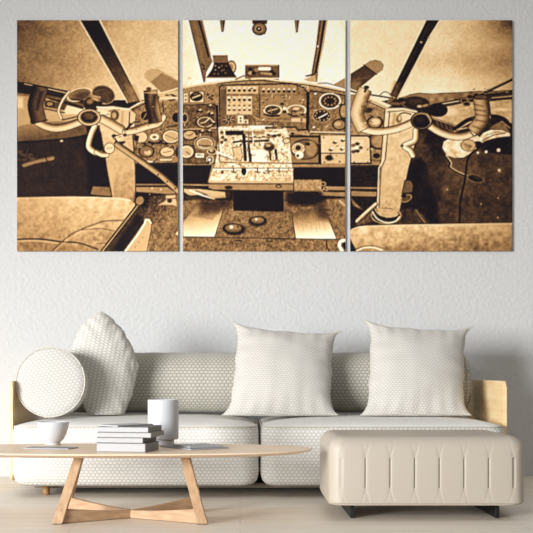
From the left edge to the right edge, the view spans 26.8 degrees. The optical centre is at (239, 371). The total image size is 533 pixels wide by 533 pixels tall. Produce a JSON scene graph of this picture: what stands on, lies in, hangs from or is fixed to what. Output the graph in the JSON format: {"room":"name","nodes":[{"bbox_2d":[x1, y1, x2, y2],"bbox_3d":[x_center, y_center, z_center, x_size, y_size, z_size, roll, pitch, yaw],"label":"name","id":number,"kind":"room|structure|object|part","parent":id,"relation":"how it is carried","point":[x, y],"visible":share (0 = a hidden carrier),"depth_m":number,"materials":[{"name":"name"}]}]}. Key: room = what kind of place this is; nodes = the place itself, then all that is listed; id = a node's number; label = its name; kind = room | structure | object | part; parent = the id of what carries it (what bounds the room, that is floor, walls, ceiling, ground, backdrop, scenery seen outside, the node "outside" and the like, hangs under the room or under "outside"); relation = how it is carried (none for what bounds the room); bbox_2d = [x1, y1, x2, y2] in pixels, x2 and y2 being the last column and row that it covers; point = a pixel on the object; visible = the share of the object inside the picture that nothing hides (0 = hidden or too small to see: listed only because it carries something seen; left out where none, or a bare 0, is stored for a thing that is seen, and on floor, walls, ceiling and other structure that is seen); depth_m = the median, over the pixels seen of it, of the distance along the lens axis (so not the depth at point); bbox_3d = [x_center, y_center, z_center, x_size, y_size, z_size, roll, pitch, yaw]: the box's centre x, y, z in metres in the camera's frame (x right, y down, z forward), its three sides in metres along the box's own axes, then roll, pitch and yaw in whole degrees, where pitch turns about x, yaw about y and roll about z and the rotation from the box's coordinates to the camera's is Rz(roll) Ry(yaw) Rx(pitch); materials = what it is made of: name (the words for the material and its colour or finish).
{"room":"living room","nodes":[
{"label":"living room","id":0,"kind":"room"},
{"bbox_2d":[0,0,532,475],"bbox_3d":[0.000,-1.125,7.010,12.000,3.650,0.120,0,0,0],"label":"wall","id":1,"kind":"structure","parent":0,"point":[180,301],"depth_m":6.95,"materials":[{"name":"grey paint"}]},
{"bbox_2d":[17,20,177,251],"bbox_3d":[-0.885,-1.466,6.941,0.998,1.434,0.018,0,0,0],"label":"print","id":2,"kind":"object","parent":1,"relation":"attached to","point":[97,100],"visible":1,"depth_m":6.93,"materials":[{"name":"brown"}]},
{"bbox_2d":[183,20,344,251],"bbox_3d":[0.150,-1.466,6.941,1.009,1.434,0.018,0,0,0],"label":"print","id":3,"kind":"object","parent":1,"relation":"attached to","point":[264,100],"visible":1,"depth_m":6.93,"materials":[{"name":"brown"}]},
{"bbox_2d":[350,20,511,251],"bbox_3d":[1.187,-1.466,6.941,1.007,1.434,0.018,0,0,0],"label":"print","id":4,"kind":"object","parent":1,"relation":"attached to","point":[431,100],"visible":1,"depth_m":6.93,"materials":[{"name":"brown"}]},
{"bbox_2d":[0,476,532,532],"bbox_3d":[0.000,0.675,3.225,12.000,0.050,7.450,0,0,0],"label":"floor","id":5,"kind":"structure","parent":0,"point":[23,509],"depth_m":5.17,"materials":[{"name":"brown wood"}]},
{"bbox_2d":[0,443,311,523],"bbox_3d":[-0.550,0.496,5.020,1.750,0.307,0.724,0,0,0],"label":"coffee table","id":6,"kind":"object","parent":5,"relation":"on","point":[70,509],"visible":0.98,"depth_m":4.82,"materials":[{"name":"brown wood"}]},
{"bbox_2d":[23,446,77,449],"bbox_3d":[-0.848,0.340,5.017,0.215,0.004,0.120,0,0,14],"label":"magazine","id":7,"kind":"object","parent":6,"relation":"on","point":[32,447],"visible":1,"depth_m":5.01,"materials":[{"name":"grey paper"}]},
{"bbox_2d":[37,421,68,444],"bbox_3d":[-0.881,0.288,5.260,0.151,0.108,0.151,0,0,0],"label":"bowl","id":8,"kind":"object","parent":6,"relation":"on","point":[51,432],"visible":1,"depth_m":5.21,"materials":[{"name":"grey ceramic"}]},
{"bbox_3d":[-0.742,0.507,4.822,0.122,0.280,0.127,0,0,0],"label":"leg","id":9,"kind":"part","parent":6,"relation":"part of","materials":[{"name":"brown wood"}]},
{"bbox_3d":[-0.772,0.507,5.144,0.170,0.280,0.053,0,0,43],"label":"leg","id":10,"kind":"part","parent":6,"relation":"part of","materials":[{"name":"brown wood"}]},
{"bbox_2d":[96,441,158,451],"bbox_3d":[-0.489,0.324,4.878,0.219,0.038,0.205,0,0,12],"label":"book","id":11,"kind":"object","parent":6,"relation":"on","point":[154,445],"visible":0.85,"depth_m":4.78,"materials":[{"name":"grey paper"}]},
{"bbox_2d":[97,437,155,442],"bbox_3d":[-0.494,0.293,4.883,0.207,0.024,0.205,0,0,12],"label":"book","id":12,"kind":"object","parent":11,"relation":"on","point":[99,439],"visible":0.7,"depth_m":4.79,"materials":[{"name":"grey paper"}]},
{"bbox_2d":[97,430,163,437],"bbox_3d":[-0.477,0.270,4.883,0.241,0.022,0.215,0,0,11],"label":"book","id":13,"kind":"object","parent":12,"relation":"on","point":[161,432],"visible":0.84,"depth_m":4.78,"materials":[{"name":"grey paper"}]},
{"bbox_2d":[98,425,161,432],"bbox_3d":[-0.481,0.247,4.880,0.229,0.024,0.205,0,0,12],"label":"book","id":14,"kind":"object","parent":13,"relation":"on","point":[149,428],"visible":0.88,"depth_m":4.79,"materials":[{"name":"grey paper"}]},
{"bbox_2d":[99,423,152,426],"bbox_3d":[-0.499,0.232,4.896,0.125,0.006,0.210,0,0,42],"label":"magazine","id":15,"kind":"object","parent":14,"relation":"on","point":[122,424],"visible":1,"depth_m":4.87,"materials":[{"name":"grey paper"}]},
{"bbox_2d":[148,399,178,445],"bbox_3d":[-0.361,0.236,5.250,0.145,0.214,0.145,0,0,0],"label":"vase","id":16,"kind":"object","parent":6,"relation":"on","point":[164,412],"visible":0.73,"depth_m":5.19,"materials":[{"name":"grey ceramic"}]},
{"bbox_2d":[160,445,228,449],"bbox_3d":[-0.207,0.339,5.053,0.200,0.006,0.270,0,0,-34],"label":"magazine","id":17,"kind":"object","parent":6,"relation":"on","point":[166,446],"visible":0.57,"depth_m":4.98,"materials":[{"name":"grey paper"}]},
{"bbox_2d":[173,443,222,447],"bbox_3d":[-0.191,0.332,5.041,0.170,0.008,0.170,0,0,-30],"label":"magazine","id":18,"kind":"object","parent":17,"relation":"on","point":[194,445],"visible":1,"depth_m":4.99,"materials":[{"name":"grey paper"}]},
{"bbox_3d":[-0.198,0.507,4.822,0.122,0.280,0.127,0,0,0],"label":"leg","id":19,"kind":"part","parent":6,"relation":"part of","materials":[{"name":"brown wood"}]},
{"bbox_2d":[10,352,506,494],"bbox_3d":[0.097,0.268,6.269,2.607,0.764,1.062,0,0,0],"label":"sofa","id":20,"kind":"object","parent":5,"relation":"on","point":[201,382],"visible":0.56,"depth_m":5.84,"materials":[{"name":"white fabric"}]},
{"bbox_3d":[-1.200,0.309,6.330,0.014,0.525,0.940,0,0,0],"label":"panel","id":21,"kind":"part","parent":20,"relation":"part of","materials":[{"name":"yellow wood"}]},
{"bbox_2d":[15,347,88,417],"bbox_3d":[-1.001,0.057,5.950,0.380,0.381,0.132,0,0,0],"label":"round cushion","id":22,"kind":"object","parent":20,"relation":"on","point":[51,382],"visible":1,"depth_m":5.90,"materials":[{"name":"beige fabric"}]},
{"bbox_2d":[70,311,138,414],"bbox_3d":[-0.754,-0.052,6.176,0.382,0.581,0.189,0,0,0],"label":"throw pillow","id":23,"kind":"object","parent":20,"relation":"on","point":[108,357],"visible":0.88,"depth_m":6.12,"materials":[{"name":"beige fabric"}]},
{"bbox_2d":[13,427,258,484],"bbox_3d":[-0.543,0.438,6.224,1.283,0.308,0.972,0,0,0],"label":"seat cushion","id":24,"kind":"object","parent":20,"relation":"on","point":[218,470],"depth_m":5.74,"materials":[{"name":"white fabric"}]},
{"bbox_2d":[16,414,255,425],"bbox_3d":[-0.543,0.263,6.227,1.263,0.043,0.946,0,0,0],"label":"cushion","id":25,"kind":"object","parent":20,"relation":"on","point":[21,419],"depth_m":5.91,"materials":[{"name":"white fabric"}]},
{"bbox_3d":[0.095,0.606,6.335,2.390,0.028,0.730,0,0,0],"label":"frame","id":26,"kind":"part","parent":20,"relation":"part of","materials":[{"name":"white fabric"}]},
{"bbox_2d":[222,321,340,415],"bbox_3d":[0.238,-0.027,6.182,0.677,0.530,0.333,0,0,0],"label":"throw pillow","id":27,"kind":"object","parent":20,"relation":"on","point":[278,373],"visible":1,"depth_m":6.08,"materials":[{"name":"beige fabric"}]},
{"bbox_2d":[258,422,503,484],"bbox_3d":[0.743,0.438,6.224,1.273,0.308,0.972,0,0,0],"label":"seat cushion","id":28,"kind":"object","parent":20,"relation":"on","point":[303,468],"depth_m":5.75,"materials":[{"name":"white fabric"}]},
{"bbox_2d":[360,319,471,415],"bbox_3d":[0.985,-0.031,6.182,0.670,0.538,0.333,0,0,0],"label":"throw pillow","id":29,"kind":"object","parent":20,"relation":"on","point":[414,372],"visible":1,"depth_m":6.09,"materials":[{"name":"beige fabric"}]},
{"bbox_3d":[1.391,0.309,6.330,0.019,0.525,0.940,0,0,0],"label":"panel","id":30,"kind":"part","parent":20,"relation":"part of","materials":[{"name":"yellow wood"}]},
{"bbox_2d":[320,430,523,517],"bbox_3d":[0.822,0.463,5.200,0.863,0.374,0.660,0,0,0],"label":"ottoman bench","id":31,"kind":"object","parent":5,"relation":"on","point":[483,469],"visible":1,"depth_m":4.88,"materials":[{"name":"beige leather"}]}
]}

